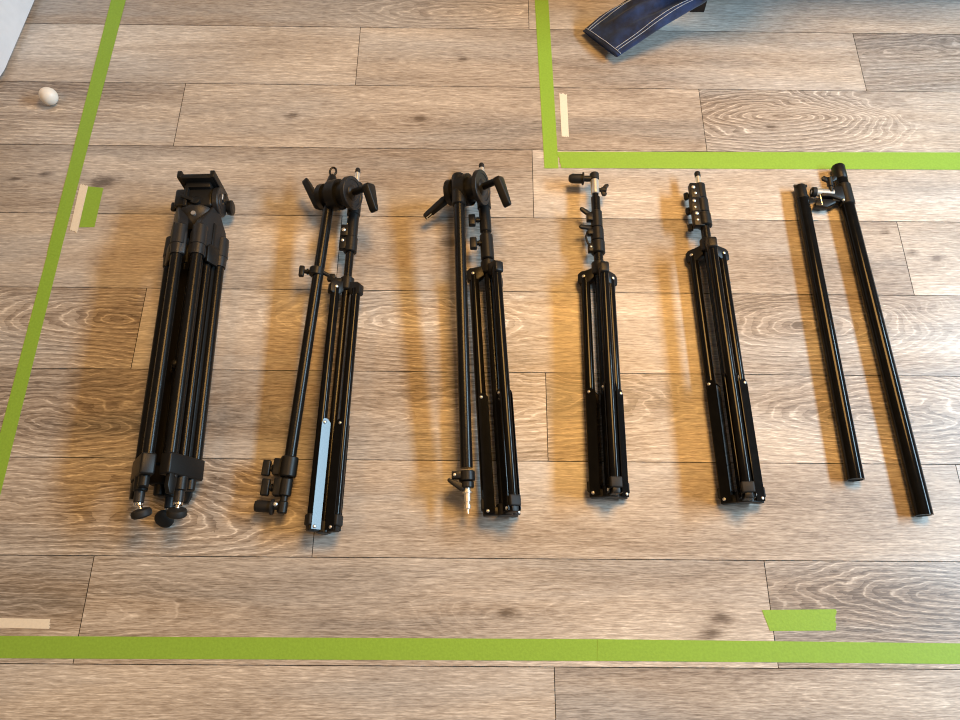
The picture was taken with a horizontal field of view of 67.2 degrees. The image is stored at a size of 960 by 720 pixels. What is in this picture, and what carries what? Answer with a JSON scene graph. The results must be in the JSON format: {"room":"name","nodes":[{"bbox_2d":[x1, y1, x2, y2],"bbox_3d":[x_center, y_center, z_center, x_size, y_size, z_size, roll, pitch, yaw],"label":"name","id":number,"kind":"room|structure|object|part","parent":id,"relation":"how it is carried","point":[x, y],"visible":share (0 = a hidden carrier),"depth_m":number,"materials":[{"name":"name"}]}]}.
{"room":"studio","nodes":[
{"label":"studio","id":0,"kind":"room"},
{"bbox_2d":[0,0,959,719],"bbox_3d":[0.292,-0.230,1.583,5.200,0.002,3.145,1,68,0],"label":"floor","id":1,"kind":"structure","parent":0,"point":[267,96],"depth_m":1.50,"materials":[{"name":"beige wood"}]},
{"bbox_2d":[0,0,33,75],"bbox_3d":[-1.157,-1.225,1.492,0.137,0.850,0.972,8,68,2],"label":"sheet","id":2,"kind":"object","parent":1,"relation":"on","point":[13,13],"visible":1,"depth_m":1.75,"materials":[{"name":"white paper"}]},
{"bbox_2d":[0,618,49,628],"bbox_3d":[-0.842,0.471,1.292,0.147,0.001,0.016,1,68,0],"label":"tape","id":3,"kind":"object","parent":1,"relation":"on","point":[4,622],"visible":1,"depth_m":1.29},
{"bbox_2d":[0,252,60,493],"bbox_3d":[-0.929,0.144,1.421,0.032,0.001,0.841,1,68,0],"label":"tape","id":4,"kind":"object","parent":1,"relation":"on","point":[16,399],"visible":1,"depth_m":1.47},
{"bbox_2d":[39,87,58,104],"bbox_3d":[-1.018,-0.623,1.703,0.042,0.040,0.042,1,68,0],"label":"egg","id":5,"kind":"object","parent":1,"relation":"on","point":[47,95],"visible":1,"depth_m":1.69,"materials":[{"name":"white food"}]},
{"bbox_2d":[70,184,87,232],"bbox_3d":[-0.897,-0.340,1.613,0.020,0.001,0.128,1,68,0],"label":"tape","id":6,"kind":"object","parent":1,"relation":"on","point":[82,191],"visible":1,"depth_m":1.61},
{"bbox_2d":[47,0,125,256],"bbox_3d":[-0.924,-0.663,1.741,0.040,0.001,0.945,1,68,0],"label":"tape","id":7,"kind":"object","parent":1,"relation":"on","point":[116,7],"visible":1,"depth_m":1.70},
{"bbox_2d":[79,186,102,226],"bbox_3d":[-0.870,-0.343,1.615,0.036,0.001,0.108,1,68,0],"label":"tape","id":8,"kind":"object","parent":1,"relation":"on","point":[93,195],"visible":1,"depth_m":1.61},
{"bbox_2d":[129,170,234,527],"bbox_3d":[-0.591,-0.041,1.435,0.131,0.121,0.722,-1,68,-1],"label":"tripod","id":9,"kind":"object","parent":1,"relation":"on","point":[171,438],"visible":1,"depth_m":1.40,"materials":[{"name":"black plastic"}]},
{"bbox_3d":[-0.635,0.234,1.325,0.018,0.021,0.044,1,68,0],"label":"clamp lever","id":10,"kind":"part","parent":9,"relation":"part of","materials":[{"name":"black plastic"}]},
{"bbox_3d":[-0.612,0.263,1.293,0.017,0.017,0.018,-18,70,-8],"label":"foot stem","id":11,"kind":"part","parent":9,"relation":"part of","materials":[{"name":"silver metal"}]},
{"bbox_3d":[-0.637,-0.216,1.477,0.022,0.029,0.042,1,68,0],"label":"shoulder panel","id":12,"kind":"part","parent":9,"relation":"part of","materials":[{"name":"black plastic"}]},
{"bbox_3d":[-0.552,0.217,1.288,0.017,0.021,0.044,1,68,0],"label":"clamp lever","id":13,"kind":"part","parent":9,"relation":"part of","materials":[{"name":"black plastic"}]},
{"bbox_3d":[-0.650,-0.327,1.544,0.022,0.017,0.020,1,68,0],"label":"locking knob","id":14,"kind":"part","parent":9,"relation":"part of","materials":[{"name":"black plastic"}]},
{"bbox_3d":[-0.544,0.262,1.299,0.017,0.017,0.016,1,68,0],"label":"foot stem","id":15,"kind":"part","parent":9,"relation":"part of","materials":[{"name":"silver metal"}]},
{"bbox_3d":[-0.558,0.251,1.374,0.021,0.012,0.044,1,68,0],"label":"clamp lever","id":16,"kind":"part","parent":9,"relation":"part of","materials":[{"name":"black plastic"}]},
{"bbox_3d":[-0.607,-0.335,1.512,0.044,0.013,0.021,7,68,2],"label":"tilt lock lever","id":17,"kind":"part","parent":9,"relation":"part of","materials":[{"name":"black plastic"}]},
{"bbox_3d":[-0.555,-0.007,1.407,0.023,0.039,0.415,-1,68,-1],"label":"leg rail","id":18,"kind":"part","parent":9,"relation":"part of","materials":[{"name":"black plastic"}]},
{"bbox_3d":[-0.551,-0.216,1.484,0.019,0.030,0.042,1,68,0],"label":"shoulder panel","id":19,"kind":"part","parent":9,"relation":"part of","materials":[{"name":"black plastic"}]},
{"bbox_2d":[0,636,597,660],"bbox_3d":[-0.379,0.512,1.280,1.198,0.001,0.038,1,68,0],"label":"tape","id":20,"kind":"object","parent":1,"relation":"on","point":[46,647],"visible":1,"depth_m":1.28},
{"bbox_2d":[254,166,377,534],"bbox_3d":[-0.313,-0.070,1.435,0.184,0.143,0.802,3,68,0],"label":"boom stand","id":21,"kind":"object","parent":1,"relation":"on","point":[324,516],"visible":1,"depth_m":1.42,"materials":[{"name":"black plastic"}]},
{"bbox_3d":[-0.402,0.274,1.343,0.037,0.030,0.030,1,68,0],"label":"swivel knob","id":22,"kind":"part","parent":21,"relation":"part of","materials":[{"name":"black plastic"}]},
{"bbox_3d":[-0.399,0.239,1.355,0.024,0.015,0.033,1,68,0],"label":"locking knob","id":23,"kind":"part","parent":21,"relation":"part of","materials":[{"name":"black plastic"}]},
{"bbox_3d":[-0.400,0.205,1.367,0.024,0.015,0.031,1,68,0],"label":"locking knob","id":24,"kind":"part","parent":21,"relation":"part of","materials":[{"name":"black plastic"}]},
{"bbox_3d":[-0.363,-0.183,1.498,0.025,0.013,0.025,1,68,0],"label":"locking knob","id":25,"kind":"part","parent":21,"relation":"part of","materials":[{"name":"black plastic"}]},
{"bbox_3d":[-0.343,-0.081,1.465,0.022,0.051,0.583,4,68,1],"label":"boom arm","id":26,"kind":"part","parent":21,"relation":"part of"},
{"bbox_3d":[-0.362,-0.361,1.573,0.025,0.029,0.079,-25,71,-10],"label":"grip lever","id":27,"kind":"part","parent":21,"relation":"part of","materials":[{"name":"black plastic"}]},
{"bbox_3d":[-0.302,0.070,1.401,0.019,0.019,0.471,1,68,0],"label":"leg","id":28,"kind":"part","parent":21,"relation":"part of","materials":[{"name":"black paint"}]},
{"bbox_3d":[-0.285,0.085,1.437,0.019,0.019,0.471,1,68,0],"label":"leg","id":29,"kind":"part","parent":21,"relation":"part of","materials":[{"name":"black paint"}]},
{"bbox_3d":[-0.260,0.072,1.405,0.024,0.019,0.471,1,68,0],"label":"leg","id":30,"kind":"part","parent":21,"relation":"part of","materials":[{"name":"black paint"}]},
{"bbox_2d":[347,182,362,216],"bbox_3d":[-0.274,-0.351,1.584,0.030,0.029,0.083,1,68,0],"label":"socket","id":31,"kind":"object","parent":21,"relation":"attached to","point":[350,213],"depth_m":1.56,"materials":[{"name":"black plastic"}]},
{"bbox_3d":[-0.227,-0.336,1.485,0.027,0.037,0.061,-9,69,-4],"label":"grip lever","id":32,"kind":"part","parent":21,"relation":"part of","materials":[{"name":"black plastic"}]},
{"bbox_2d":[423,162,520,517],"bbox_3d":[-0.003,-0.086,1.443,0.184,0.150,0.784,-6,69,-3],"label":"boom stand","id":33,"kind":"object","parent":1,"relation":"on","point":[461,191],"visible":1,"depth_m":1.42,"materials":[{"name":"black plastic"}]},
{"bbox_3d":[-0.097,-0.331,1.569,0.060,0.032,0.018,-32,72,-12],"label":"grip lever","id":34,"kind":"part","parent":33,"relation":"part of","materials":[{"name":"black plastic"}]},
{"bbox_3d":[-0.045,0.230,1.340,0.036,0.010,0.015,26,70,9],"label":"locking lever","id":35,"kind":"part","parent":33,"relation":"part of","materials":[{"name":"black plastic"}]},
{"bbox_3d":[-0.035,-0.082,1.446,0.024,0.061,0.599,-2,68,-1],"label":"boom arm","id":36,"kind":"part","parent":33,"relation":"part of"},
{"bbox_3d":[-0.012,-0.301,1.558,0.026,0.013,0.028,1,68,0],"label":"locking knob","id":37,"kind":"part","parent":33,"relation":"part of","materials":[{"name":"black plastic"}]},
{"bbox_3d":[-0.009,-0.248,1.537,0.026,0.013,0.028,1,68,0],"label":"locking knob","id":38,"kind":"part","parent":33,"relation":"part of","materials":[{"name":"black plastic"}]},
{"bbox_3d":[0.000,0.045,1.427,0.021,0.021,0.479,-3,68,-2],"label":"leg","id":39,"kind":"part","parent":33,"relation":"part of","materials":[{"name":"black paint"}]},
{"bbox_2d":[477,199,490,210],"bbox_3d":[0.008,-0.361,1.587,0.030,0.030,0.068,-3,68,-2],"label":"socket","id":40,"kind":"object","parent":33,"relation":"attached to","point":[487,207],"depth_m":1.56,"materials":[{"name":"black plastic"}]},
{"bbox_3d":[0.045,-0.348,1.487,0.027,0.037,0.066,-14,69,-6],"label":"grip lever","id":41,"kind":"part","parent":33,"relation":"part of","materials":[{"name":"black plastic"}]},
{"bbox_3d":[0.046,0.032,1.401,0.021,0.021,0.479,-3,68,-2],"label":"leg","id":42,"kind":"part","parent":33,"relation":"part of","materials":[{"name":"black paint"}]},
{"bbox_2d":[535,0,557,167],"bbox_3d":[0.161,-0.733,1.780,0.036,0.001,0.627,0,68,-1],"label":"tape","id":43,"kind":"object","parent":1,"relation":"on","point":[541,6],"visible":1,"depth_m":1.75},
{"bbox_2d":[559,93,568,136],"bbox_3d":[0.201,-0.585,1.721,0.018,0.001,0.131,1,68,0],"label":"tape","id":44,"kind":"object","parent":1,"relation":"on","point":[563,98],"visible":1,"depth_m":1.72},
{"bbox_2d":[568,171,629,499],"bbox_3d":[0.245,-0.083,1.481,0.096,0.079,0.729,1,68,0],"label":"stand","id":45,"kind":"object","parent":1,"relation":"on","point":[616,486],"visible":1,"depth_m":1.43,"materials":[{"name":"black plastic"}]},
{"bbox_3d":[0.215,-0.406,1.616,0.034,0.029,0.029,1,68,0],"label":"crossbar knob","id":46,"kind":"part","parent":45,"relation":"part of","materials":[{"name":"black plastic"}]},
{"bbox_3d":[0.232,-0.288,1.567,0.035,0.013,0.012,1,68,0],"label":"locking lever","id":47,"kind":"part","parent":45,"relation":"part of","materials":[{"name":"black plastic"}]},
{"bbox_3d":[0.234,-0.323,1.580,0.036,0.013,0.012,32,71,11],"label":"locking lever","id":48,"kind":"part","parent":45,"relation":"part of","materials":[{"name":"black plastic"}]},
{"bbox_3d":[0.221,0.033,1.456,0.020,0.020,0.447,1,68,0],"label":"leg","id":49,"kind":"part","parent":45,"relation":"part of","materials":[{"name":"black paint"}]},
{"bbox_3d":[0.276,-0.378,1.605,0.022,0.013,0.029,1,68,0],"label":"wing knob","id":50,"kind":"part","parent":45,"relation":"part of","materials":[{"name":"black plastic"}]},
{"bbox_3d":[0.253,0.017,1.415,0.020,0.020,0.447,1,68,0],"label":"leg","id":51,"kind":"part","parent":45,"relation":"part of","materials":[{"name":"black paint"}]},
{"bbox_3d":[0.274,0.036,1.461,0.020,0.020,0.447,1,68,0],"label":"leg","id":52,"kind":"part","parent":45,"relation":"part of","materials":[{"name":"black paint"}]},
{"bbox_2d":[583,0,706,56],"bbox_3d":[0.530,-0.968,1.608,0.558,0.488,0.200,-14,69,-6],"label":"strap","id":53,"kind":"object","parent":1,"relation":"on","point":[622,27],"visible":1,"depth_m":1.74,"materials":[{"name":"fabric"}]},
{"bbox_2d":[690,1,706,11],"bbox_3d":[1.406,-1.360,1.805,1.805,0.440,0.854,1,68,0],"label":"sofa","id":54,"kind":"object","parent":1,"relation":"on","point":[701,8],"visible":0.46,"depth_m":1.84,"materials":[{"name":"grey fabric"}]},
{"bbox_2d":[683,171,765,504],"bbox_3d":[0.494,-0.080,1.480,0.096,0.084,0.743,1,68,0],"label":"stand","id":55,"kind":"object","parent":1,"relation":"on","point":[750,489],"visible":1,"depth_m":1.43,"materials":[{"name":"black plastic"}]},
{"bbox_3d":[0.464,-0.366,1.612,0.018,0.016,0.017,1,68,0],"label":"locking knob","id":56,"kind":"part","parent":55,"relation":"part of","materials":[{"name":"black plastic"}]},
{"bbox_3d":[0.464,-0.330,1.598,0.018,0.016,0.017,1,68,0],"label":"locking knob","id":57,"kind":"part","parent":55,"relation":"part of","materials":[{"name":"black plastic"}]},
{"bbox_3d":[0.465,-0.291,1.582,0.018,0.016,0.017,1,68,0],"label":"locking knob","id":58,"kind":"part","parent":55,"relation":"part of","materials":[{"name":"black plastic"}]},
{"bbox_3d":[0.465,0.014,1.471,0.021,0.021,0.513,0,68,-1],"label":"leg","id":59,"kind":"part","parent":55,"relation":"part of","materials":[{"name":"black paint"}]},
{"bbox_3d":[0.488,-0.006,1.421,0.029,0.021,0.513,1,68,0],"label":"leg","id":60,"kind":"part","parent":55,"relation":"part of","materials":[{"name":"black paint"}]},
{"bbox_3d":[0.523,0.011,1.465,0.021,0.021,0.513,0,68,-1],"label":"leg","id":61,"kind":"part","parent":55,"relation":"part of","materials":[{"name":"black paint"}]},
{"bbox_2d":[556,152,959,169],"bbox_3d":[0.734,-0.463,1.678,1.113,0.001,0.049,0,68,-1],"label":"tape","id":62,"kind":"object","parent":1,"relation":"on","point":[653,160],"visible":0.99,"depth_m":1.68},
{"bbox_2d":[597,639,959,663],"bbox_3d":[0.597,0.520,1.286,0.780,0.001,0.038,1,68,0],"label":"tape","id":63,"kind":"object","parent":1,"relation":"on","point":[607,649],"visible":1,"depth_m":1.29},
{"bbox_2d":[762,609,836,630],"bbox_3d":[0.581,0.471,1.306,0.136,0.001,0.038,1,68,0],"label":"tape","id":64,"kind":"object","parent":1,"relation":"on","point":[809,619],"visible":1,"depth_m":1.31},
{"bbox_2d":[793,183,864,481],"bbox_3d":[0.723,-0.082,1.510,0.034,0.032,0.672,1,68,0],"label":"pole","id":65,"kind":"object","parent":1,"relation":"on","point":[852,463],"visible":1,"depth_m":1.48,"materials":[{"name":"black metal"}]},
{"bbox_2d":[809,163,933,516],"bbox_3d":[0.797,-0.076,1.504,0.097,0.042,0.793,-1,68,-1],"label":"pole","id":66,"kind":"object","parent":1,"relation":"on","point":[841,195],"visible":1,"depth_m":1.49,"materials":[{"name":"black metal"}]},
{"bbox_3d":[0.783,-0.394,1.616,0.034,0.016,0.039,1,68,0],"label":"wing knob","id":67,"kind":"part","parent":66,"relation":"part of","materials":[{"name":"black plastic"}]}
]}

